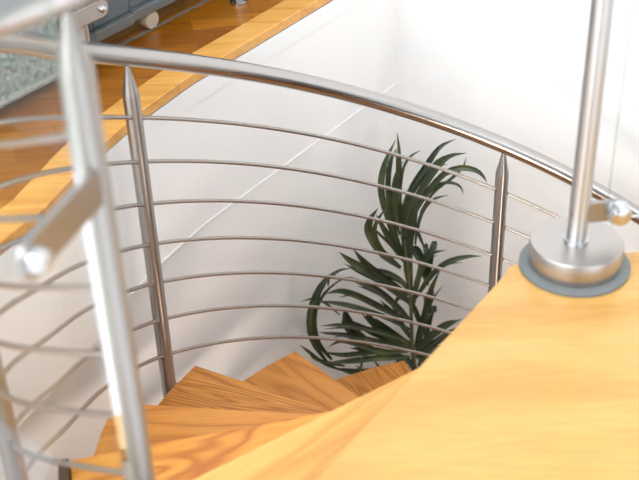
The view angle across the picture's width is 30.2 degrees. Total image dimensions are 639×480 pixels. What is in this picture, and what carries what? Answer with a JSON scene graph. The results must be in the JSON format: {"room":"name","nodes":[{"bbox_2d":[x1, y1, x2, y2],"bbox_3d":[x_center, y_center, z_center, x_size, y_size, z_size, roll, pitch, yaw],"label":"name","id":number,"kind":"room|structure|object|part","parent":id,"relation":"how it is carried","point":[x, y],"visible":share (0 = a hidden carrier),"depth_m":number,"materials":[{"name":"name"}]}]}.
{"room":"spiral staircase","nodes":[
{"label":"spiral staircase","id":0,"kind":"room"},
{"bbox_2d":[0,0,283,208],"bbox_3d":[-2.120,-0.677,3.817,4.809,0.030,4.465,-2,34,0],"label":"floor","id":1,"kind":"structure","parent":0,"point":[193,30],"depth_m":3.41,"materials":[{"name":"brown wood"}]},
{"bbox_2d":[0,17,61,105],"bbox_3d":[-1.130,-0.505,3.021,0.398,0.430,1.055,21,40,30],"label":"rug","id":2,"kind":"object","parent":1,"relation":"on","point":[20,74],"visible":0.35,"depth_m":3.21,"materials":[{"name":"grey carpet"}]},
{"bbox_2d":[0,0,246,107],"bbox_3d":[-0.549,-0.959,3.235,0.077,1.000,2.030,22,41,31],"label":"glass balustrade","id":3,"kind":"object","parent":1,"relation":"on","point":[84,16],"visible":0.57,"depth_m":3.28,"materials":[{"name":"metal"}]},
{"bbox_3d":[-0.920,-0.682,2.808,0.010,0.920,0.770,21,40,30],"label":"glass pane","id":4,"kind":"part","parent":3,"relation":"part of","materials":[{"name":"clear glass"}]},
{"bbox_3d":[-0.646,-0.616,3.258,0.010,0.050,0.176,21,40,30],"label":"clamp plate","id":5,"kind":"part","parent":3,"relation":"part of","materials":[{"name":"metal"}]},
{"bbox_3d":[-0.668,-0.866,3.102,0.038,1.000,0.038,-2,34,0],"label":"post","id":6,"kind":"part","parent":3,"relation":"part of","materials":[{"name":"metal"}]},
{"bbox_3d":[-0.473,-1.038,3.312,0.010,0.920,0.585,21,40,30],"label":"glass pane","id":7,"kind":"part","parent":3,"relation":"part of","materials":[{"name":"clear glass"}]},
{"bbox_2d":[89,0,175,41],"bbox_3d":[-1.017,-1.032,3.500,0.932,0.850,2.600,21,40,30],"label":"sofa","id":8,"kind":"object","parent":1,"relation":"on","point":[118,17],"visible":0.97,"depth_m":3.52,"materials":[{"name":"grey fabric"}]},
{"bbox_3d":[-1.350,-0.566,3.241,0.900,0.193,1.431,21,40,30],"label":"panel","id":9,"kind":"part","parent":8,"relation":"part of","materials":[{"name":"grey fabric"}]},
{"bbox_3d":[-0.989,-0.334,3.085,0.042,0.033,1.431,21,40,30],"label":"plinth rail","id":10,"kind":"part","parent":8,"relation":"part of","materials":[{"name":"grey metal"}]},
{"bbox_3d":[-0.590,-1.177,4.107,0.888,0.193,1.161,21,40,30],"label":"panel","id":11,"kind":"part","parent":8,"relation":"part of","materials":[{"name":"grey fabric"}]},
{"bbox_3d":[-0.230,-0.945,3.951,0.030,0.033,1.161,21,40,30],"label":"plinth rail","id":12,"kind":"part","parent":8,"relation":"part of","materials":[{"name":"grey metal"}]},
{"bbox_2d":[0,0,396,479],"bbox_3d":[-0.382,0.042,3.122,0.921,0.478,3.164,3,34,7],"label":"wall","id":13,"kind":"structure","parent":0,"point":[357,47],"depth_m":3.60,"materials":[{"name":"white paint"}]},
{"bbox_2d":[0,0,331,254],"bbox_3d":[-0.370,-0.176,2.982,0.890,0.031,3.117,3,34,7],"label":"trim","id":14,"kind":"structure","parent":13,"relation":"attached to","point":[40,195],"depth_m":3.30,"materials":[{"name":"brown wood"}]},
{"bbox_2d":[0,0,362,281],"bbox_3d":[-0.322,-0.144,3.024,0.802,0.063,2.993,3,34,7],"label":"trim","id":15,"kind":"structure","parent":13,"relation":"attached to","point":[203,88],"depth_m":3.49,"materials":[{"name":"white paint"}]},
{"bbox_2d":[131,83,396,294],"bbox_3d":[-0.140,-0.221,3.927,0.043,0.006,1.536,19,39,27],"label":"trim","id":16,"kind":"structure","parent":13,"relation":"attached to","point":[395,84],"depth_m":3.87,"materials":[{"name":"white paint"}]},
{"bbox_2d":[394,0,638,370],"bbox_3d":[1.123,-0.627,3.772,8.000,5.646,0.120,21,40,30],"label":"wall","id":17,"kind":"structure","parent":0,"point":[513,70],"depth_m":4.20,"materials":[{"name":"white paint"}]},
{"bbox_3d":[0.972,3.448,2.838,7.054,0.050,7.207,-2,34,0],"label":"floor","id":18,"kind":"structure","parent":0,"visible":0},
{"bbox_2d":[58,352,416,479],"bbox_3d":[0.589,1.260,3.462,2.295,2.898,2.154,-2,34,0],"label":"spiral staircase","id":19,"kind":"structure","parent":18,"relation":"on","point":[290,419],"depth_m":2.97,"materials":[{"name":"brown wood"}]},
{"bbox_3d":[-0.553,0.591,2.615,0.026,0.112,0.195,-9,35,-10],"label":"plate","id":20,"kind":"part","parent":19,"relation":"part of","materials":[{"name":"grey metal"}]},
{"bbox_2d":[0,0,638,479],"bbox_3d":[0.569,0.644,3.122,2.368,3.702,2.111,-2,34,0],"label":"stair railing","id":21,"kind":"object","parent":19,"relation":"attached to","point":[76,57],"visible":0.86,"depth_m":2.80,"materials":[{"name":"metal"}]},
{"bbox_3d":[-0.601,0.210,2.150,0.043,1.185,0.043,-2,34,0],"label":"post","id":22,"kind":"part","parent":21,"relation":"part of","materials":[{"name":"metal"}]},
{"bbox_2d":[16,169,130,479],"bbox_3d":[-0.375,0.208,1.516,0.045,0.940,0.545,9,36,16],"label":"bracket","id":23,"kind":"object","parent":21,"relation":"attached to","point":[36,253],"visible":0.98,"depth_m":1.56,"materials":[{"name":"metal"}]},
{"bbox_3d":[-0.332,-0.023,1.544,0.010,0.060,0.225,9,36,16],"label":"clamp plate","id":24,"kind":"part","parent":23,"relation":"part of","materials":[{"name":"metal"}]},
{"bbox_3d":[-0.398,0.218,1.503,0.012,0.940,0.500,9,36,16],"label":"glass pane","id":25,"kind":"part","parent":23,"relation":"part of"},
{"bbox_3d":[-0.303,0.195,1.819,0.049,1.172,0.049,-2,34,0],"label":"post","id":26,"kind":"part","parent":21,"relation":"part of","materials":[{"name":"metal"}]},
{"bbox_3d":[-0.457,0.015,3.209,0.043,1.080,0.043,-2,34,0],"label":"post","id":27,"kind":"part","parent":21,"relation":"part of","materials":[{"name":"metal"}]},
{"bbox_3d":[0.585,1.102,3.443,2.332,2.642,2.048,-2,34,0],"label":"rod","id":28,"kind":"part","parent":21,"relation":"part of","materials":[{"name":"metal"}]},
{"bbox_3d":[0.581,0.995,3.371,2.332,2.642,2.048,-2,34,0],"label":"rod","id":29,"kind":"part","parent":21,"relation":"part of","materials":[{"name":"metal"}]},
{"bbox_3d":[0.578,0.888,3.299,2.332,2.642,2.048,-2,34,0],"label":"rod","id":30,"kind":"part","parent":21,"relation":"part of","materials":[{"name":"metal"}]},
{"bbox_3d":[0.574,0.782,3.227,2.332,2.642,2.048,-2,34,0],"label":"rod","id":31,"kind":"part","parent":21,"relation":"part of","materials":[{"name":"metal"}]},
{"bbox_3d":[0.570,0.675,3.155,2.332,2.642,2.048,-2,34,0],"label":"rod","id":32,"kind":"part","parent":21,"relation":"part of","materials":[{"name":"metal"}]},
{"bbox_3d":[0.567,0.569,3.083,2.332,2.642,2.048,-2,34,0],"label":"rod","id":33,"kind":"part","parent":21,"relation":"part of","materials":[{"name":"metal"}]},
{"bbox_3d":[0.563,0.462,3.011,2.332,2.642,2.048,-2,34,0],"label":"rod","id":34,"kind":"part","parent":21,"relation":"part of","materials":[{"name":"metal"}]},
{"bbox_3d":[0.557,0.282,2.876,2.370,2.828,2.109,-2,34,0],"label":"handrail","id":35,"kind":"part","parent":21,"relation":"part of","materials":[{"name":"metal"}]},
{"bbox_3d":[0.597,0.151,4.037,0.043,1.048,0.043,-2,34,0],"label":"post","id":36,"kind":"part","parent":21,"relation":"part of","materials":[{"name":"metal"}]},
{"bbox_2d":[315,252,638,479],"bbox_3d":[0.872,0.202,2.379,1.870,0.045,0.864,-2,34,0],"label":"stair landing","id":37,"kind":"structure","parent":19,"relation":"on","point":[534,383],"depth_m":2.22,"materials":[{"name":"brown wood"}]},
{"bbox_2d":[519,0,638,297],"bbox_3d":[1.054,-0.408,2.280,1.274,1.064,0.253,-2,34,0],"label":"post","id":38,"kind":"object","parent":37,"relation":"on","point":[577,254],"visible":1,"depth_m":2.48,"materials":[{"name":"grey metal"}]},
{"bbox_3d":[0.590,-0.061,2.493,0.125,0.050,0.010,-5,34,-5],"label":"clamp plate","id":39,"kind":"part","parent":38,"relation":"part of","materials":[{"name":"metal"}]},
{"bbox_2d":[300,134,486,373],"bbox_3d":[0.242,0.724,4.627,0.669,2.498,0.299,-10,35,-12],"label":"potted plant","id":40,"kind":"object","parent":18,"relation":"on","point":[392,207],"visible":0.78,"depth_m":4.21,"materials":[{"name":"green plant"}]}
]}

